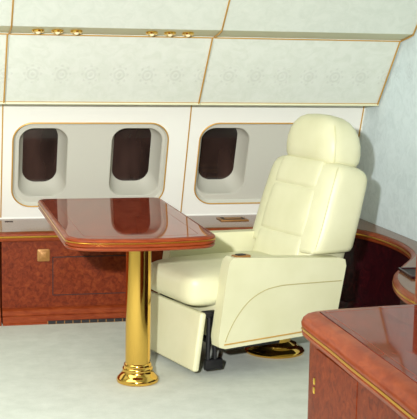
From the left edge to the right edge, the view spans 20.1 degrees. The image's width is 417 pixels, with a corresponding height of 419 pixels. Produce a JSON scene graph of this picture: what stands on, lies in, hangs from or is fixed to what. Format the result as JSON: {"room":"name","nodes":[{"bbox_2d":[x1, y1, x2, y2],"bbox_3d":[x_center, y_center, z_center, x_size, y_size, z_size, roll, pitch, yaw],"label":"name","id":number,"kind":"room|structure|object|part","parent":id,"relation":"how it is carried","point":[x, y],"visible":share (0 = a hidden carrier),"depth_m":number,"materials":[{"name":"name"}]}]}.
{"room":"aircraft cabin","nodes":[
{"label":"aircraft cabin","id":0,"kind":"room"},
{"bbox_2d":[0,321,309,418],"bbox_3d":[-0.678,1.135,2.909,5.220,0.080,8.200,-1,8,-14],"label":"floor","id":1,"kind":"structure","parent":0,"point":[51,371],"depth_m":5.25,"materials":[{"name":"carpet"}]},
{"bbox_2d":[0,240,162,325],"bbox_3d":[-0.314,0.350,6.653,1.715,0.444,0.514,-1,8,-14],"label":"base cabinet","id":2,"kind":"object","parent":1,"relation":"on","point":[42,282],"visible":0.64,"depth_m":6.34,"materials":[{"name":"brown wood"}]},
{"bbox_3d":[-0.266,0.560,6.470,1.715,0.081,0.069,-1,8,-14],"label":"moulding","id":3,"kind":"part","parent":2,"relation":"part of","materials":[{"name":"red wood"}]},
{"bbox_2d":[47,318,124,324],"bbox_3d":[-0.511,0.601,6.375,0.724,0.018,0.003,-1,8,-14],"label":"vent grille","id":4,"kind":"object","parent":2,"relation":"attached to","point":[49,320],"depth_m":6.34,"materials":[{"name":"black metal"}]},
{"bbox_3d":[-0.616,0.355,6.388,0.460,0.207,0.006,-1,8,-14],"label":"access panel","id":5,"kind":"part","parent":2,"relation":"part of","materials":[{"name":"brown wood"}]},
{"bbox_2d":[38,197,215,386],"bbox_3d":[-0.407,0.387,5.386,0.631,0.721,1.296,-1,8,-14],"label":"table","id":6,"kind":"object","parent":1,"relation":"on","point":[137,227],"visible":1,"depth_m":5.17,"materials":[{"name":"red wood"}]},
{"bbox_2d":[150,114,366,371],"bbox_3d":[0.229,0.130,5.676,1.005,1.171,0.637,-4,9,-29],"label":"armchair","id":7,"kind":"object","parent":1,"relation":"on","point":[253,290],"visible":0.98,"depth_m":5.54,"materials":[{"name":"beige leather"}]},
{"bbox_3d":[0.196,0.470,5.708,0.630,0.172,0.480,-4,9,-29],"label":"seat","id":8,"kind":"part","parent":7,"relation":"part of","materials":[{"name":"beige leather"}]},
{"bbox_3d":[0.059,0.320,5.929,0.695,0.438,0.069,-4,9,-29],"label":"armrest","id":9,"kind":"part","parent":7,"relation":"part of","materials":[{"name":"beige leather"}]},
{"bbox_2d":[151,251,269,305],"bbox_3d":[0.106,0.325,5.634,0.728,0.196,0.506,-4,9,-29],"label":"seat cushion","id":10,"kind":"object","parent":7,"relation":"on","point":[191,278],"depth_m":5.42,"materials":[{"name":"beige leather"}]},
{"bbox_3d":[0.333,0.403,5.454,0.695,0.415,0.069,-4,9,-29],"label":"armrest","id":11,"kind":"part","parent":7,"relation":"part of","materials":[{"name":"beige leather"}]},
{"bbox_2d":[252,155,325,254],"bbox_3d":[0.396,0.024,5.768,0.242,0.560,0.388,-4,9,-29],"label":"cushion","id":12,"kind":"object","parent":7,"relation":"on","point":[295,185],"depth_m":5.73,"materials":[{"name":"beige leather"}]},
{"bbox_3d":[0.465,0.052,5.814,0.414,0.614,0.612,-4,9,-29],"label":"backrest","id":13,"kind":"part","parent":7,"relation":"part of","materials":[{"name":"beige leather"}]},
{"bbox_2d":[301,304,416,418],"bbox_3d":[0.972,0.769,2.908,1.062,0.701,1.920,-1,8,-14],"label":"cabinet","id":14,"kind":"object","parent":1,"relation":"on","point":[363,360],"visible":1,"depth_m":3.26,"materials":[{"name":"brown wood"}]},
{"bbox_3d":[0.376,0.710,3.367,0.043,0.550,0.340,-1,8,-14],"label":"door","id":15,"kind":"part","parent":14,"relation":"part of","materials":[{"name":"brown wood"}]},
{"bbox_2d":[415,255,416,303],"bbox_3d":[0.770,0.217,3.711,0.237,0.161,0.043,-1,8,-14],"label":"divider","id":16,"kind":"object","parent":14,"relation":"on","point":[416,255],"visible":1,"depth_m":3.69,"materials":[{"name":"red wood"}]},
{"bbox_2d":[338,238,409,308],"bbox_3d":[0.911,0.501,5.735,0.560,0.444,2.900,-1,8,-14],"label":"base cabinet","id":17,"kind":"object","parent":1,"relation":"on","point":[371,267],"visible":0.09,"depth_m":6.51,"materials":[{"name":"brown wood"}]},
{"bbox_2d":[0,214,416,304],"bbox_3d":[-1.244,0.289,5.180,5.004,0.054,2.914,-1,8,-14],"label":"countertop","id":18,"kind":"structure","parent":17,"relation":"on","point":[35,229],"depth_m":6.32,"materials":[{"name":"red wood"}]},
{"bbox_2d":[216,217,248,220],"bbox_3d":[0.140,0.052,6.816,0.165,0.011,0.125,-1,8,-14],"label":"handle","id":19,"kind":"object","parent":18,"relation":"on","point":[219,218],"visible":1,"depth_m":6.79,"materials":[{"name":"gold metal"}]},
{"bbox_2d":[398,267,415,278],"bbox_3d":[0.953,0.284,5.266,0.154,0.012,0.210,0,8,-8],"label":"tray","id":20,"kind":"object","parent":18,"relation":"on","point":[410,272],"visible":1,"depth_m":5.29,"materials":[{"name":"black"}]},
{"bbox_3d":[0.941,0.703,5.626,0.560,0.075,2.620,-1,8,-14],"label":"moulding","id":21,"kind":"part","parent":17,"relation":"part of","materials":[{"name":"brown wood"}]},
{"bbox_2d":[0,104,365,218],"bbox_3d":[-1.562,-0.045,6.466,5.020,1.236,0.333,-1,8,-14],"label":"wall","id":22,"kind":"structure","parent":0,"point":[184,125],"depth_m":6.68,"materials":[{"name":"white plastic"}]},
{"bbox_2d":[11,122,168,206],"bbox_3d":[-0.679,-0.258,6.693,0.882,0.495,0.286,-1,8,-14],"label":"window","id":23,"kind":"structure","parent":22,"relation":"in","point":[51,160],"depth_m":6.71,"materials":[{"name":"white plastic"}]},
{"bbox_3d":[-0.961,-0.324,6.691,0.197,0.347,0.138,-1,8,-14],"label":"pane","id":24,"kind":"part","parent":23,"relation":"part of","materials":[{"name":"brown glass"}]},
{"bbox_3d":[-0.448,-0.333,6.816,0.217,0.347,0.138,-1,8,-14],"label":"pane","id":25,"kind":"part","parent":23,"relation":"part of","materials":[{"name":"brown glass"}]},
{"bbox_3d":[-1.601,0.297,6.648,5.020,0.505,0.060,-1,8,-14],"label":"panel","id":26,"kind":"part","parent":22,"relation":"part of","materials":[{"name":"white laminate"}]},
{"bbox_2d":[194,123,292,203],"bbox_3d":[0.348,-0.275,6.942,0.883,0.495,0.285,-1,8,-14],"label":"window","id":27,"kind":"structure","parent":22,"relation":"in","point":[235,161],"depth_m":6.92,"materials":[{"name":"white plastic"}]},
{"bbox_3d":[0.053,-0.343,6.936,0.216,0.346,0.137,-1,8,-14],"label":"pane","id":28,"kind":"part","parent":27,"relation":"part of","materials":[{"name":"brown glass"}]},
{"bbox_3d":[0.357,-0.270,6.904,0.875,0.487,0.197,-1,8,-14],"label":"frame","id":29,"kind":"part","parent":27,"relation":"part of","materials":[{"name":"beige plastic"}]},
{"bbox_2d":[0,0,416,41],"bbox_3d":[-0.549,-0.671,2.253,5.020,0.618,7.180,-1,8,-14],"label":"ceiling","id":30,"kind":"structure","parent":0,"point":[315,19],"depth_m":5.85,"materials":[{"name":"fabric"}]},
{"bbox_2d":[0,33,8,103],"bbox_3d":[-1.555,-0.747,5.950,1.045,0.430,0.493,-1,8,-14],"label":"bin","id":31,"kind":"object","parent":30,"relation":"attached to","point":[4,37],"visible":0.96,"depth_m":5.96,"materials":[{"name":"plastic"}]},
{"bbox_3d":[-1.034,-0.712,5.985,0.009,0.362,0.298,-1,8,-14],"label":"trim","id":32,"kind":"part","parent":31,"relation":"part of","materials":[{"name":"gold metal"}]},
{"bbox_2d":[32,29,43,33],"bbox_3d":[-0.837,-0.874,5.771,0.062,0.027,0.061,-1,8,-14],"label":"recessed light","id":33,"kind":"object","parent":30,"relation":"in","point":[37,31],"visible":1,"depth_m":5.75,"materials":[{"name":"gold metal"}]},
{"bbox_2d":[51,29,63,34],"bbox_3d":[-0.745,-0.875,5.793,0.062,0.027,0.061,-1,8,-14],"label":"recessed light","id":34,"kind":"object","parent":30,"relation":"in","point":[55,31],"visible":1,"depth_m":5.78,"materials":[{"name":"gold metal"}]},
{"bbox_2d":[70,30,82,34],"bbox_3d":[-0.653,-0.877,5.816,0.062,0.027,0.061,-1,8,-14],"label":"recessed light","id":35,"kind":"object","parent":30,"relation":"in","point":[76,32],"visible":1,"depth_m":5.80,"materials":[{"name":"gold metal"}]},
{"bbox_2d":[5,33,213,104],"bbox_3d":[-0.538,-0.764,6.198,1.045,0.430,0.493,-1,8,-14],"label":"bin","id":36,"kind":"object","parent":30,"relation":"attached to","point":[43,68],"visible":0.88,"depth_m":6.11,"materials":[{"name":"plastic"}]},
{"bbox_3d":[-0.553,-0.572,6.271,1.043,0.004,0.004,-1,8,-14],"label":"trim","id":37,"kind":"part","parent":36,"relation":"part of","materials":[{"name":"gold metal"}]},
{"bbox_3d":[-0.478,-0.878,5.944,1.043,0.006,0.007,-1,8,-14],"label":"trim","id":38,"kind":"part","parent":36,"relation":"part of","materials":[{"name":"gold metal"}]},
{"bbox_3d":[-0.017,-0.729,6.232,0.009,0.362,0.298,-1,8,-14],"label":"trim","id":39,"kind":"part","parent":36,"relation":"part of","materials":[{"name":"gold metal"}]},
{"bbox_2d":[146,31,157,35],"bbox_3d":[-0.284,-0.883,5.905,0.062,0.027,0.061,-1,8,-14],"label":"recessed light","id":40,"kind":"object","parent":30,"relation":"in","point":[151,33],"visible":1,"depth_m":5.88,"materials":[{"name":"gold metal"}]},
{"bbox_2d":[164,31,175,36],"bbox_3d":[-0.194,-0.884,5.927,0.062,0.027,0.061,-1,8,-14],"label":"recessed light","id":41,"kind":"object","parent":30,"relation":"in","point":[170,34],"visible":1,"depth_m":5.91,"materials":[{"name":"gold metal"}]},
{"bbox_2d":[182,32,193,36],"bbox_3d":[-0.104,-0.886,5.949,0.062,0.027,0.061,-1,8,-14],"label":"recessed light","id":42,"kind":"object","parent":30,"relation":"in","point":[187,34],"visible":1,"depth_m":5.93,"materials":[{"name":"gold metal"}]},
{"bbox_2d":[200,37,400,105],"bbox_3d":[0.475,-0.781,6.444,1.036,0.430,0.493,-1,8,-14],"label":"bin","id":43,"kind":"object","parent":30,"relation":"attached to","point":[241,71],"visible":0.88,"depth_m":6.35,"materials":[{"name":"plastic"}]},
{"bbox_3d":[0.460,-0.589,6.517,1.034,0.004,0.004,-1,8,-14],"label":"trim","id":44,"kind":"part","parent":43,"relation":"part of","materials":[{"name":"gold metal"}]},
{"bbox_3d":[0.535,-0.895,6.190,1.034,0.006,0.007,-1,8,-14],"label":"trim","id":45,"kind":"part","parent":43,"relation":"part of","materials":[{"name":"gold metal"}]},
{"bbox_3d":[0.992,-0.746,6.478,0.009,0.362,0.298,-1,8,-14],"label":"trim","id":46,"kind":"part","parent":43,"relation":"part of","materials":[{"name":"gold metal"}]},
{"bbox_2d":[356,29,416,240],"bbox_3d":[1.809,-0.011,3.354,0.060,2.150,8.000,-1,8,-14],"label":"wall","id":47,"kind":"structure","parent":0,"point":[388,139],"depth_m":6.43,"materials":[{"name":"paint"}]}
]}

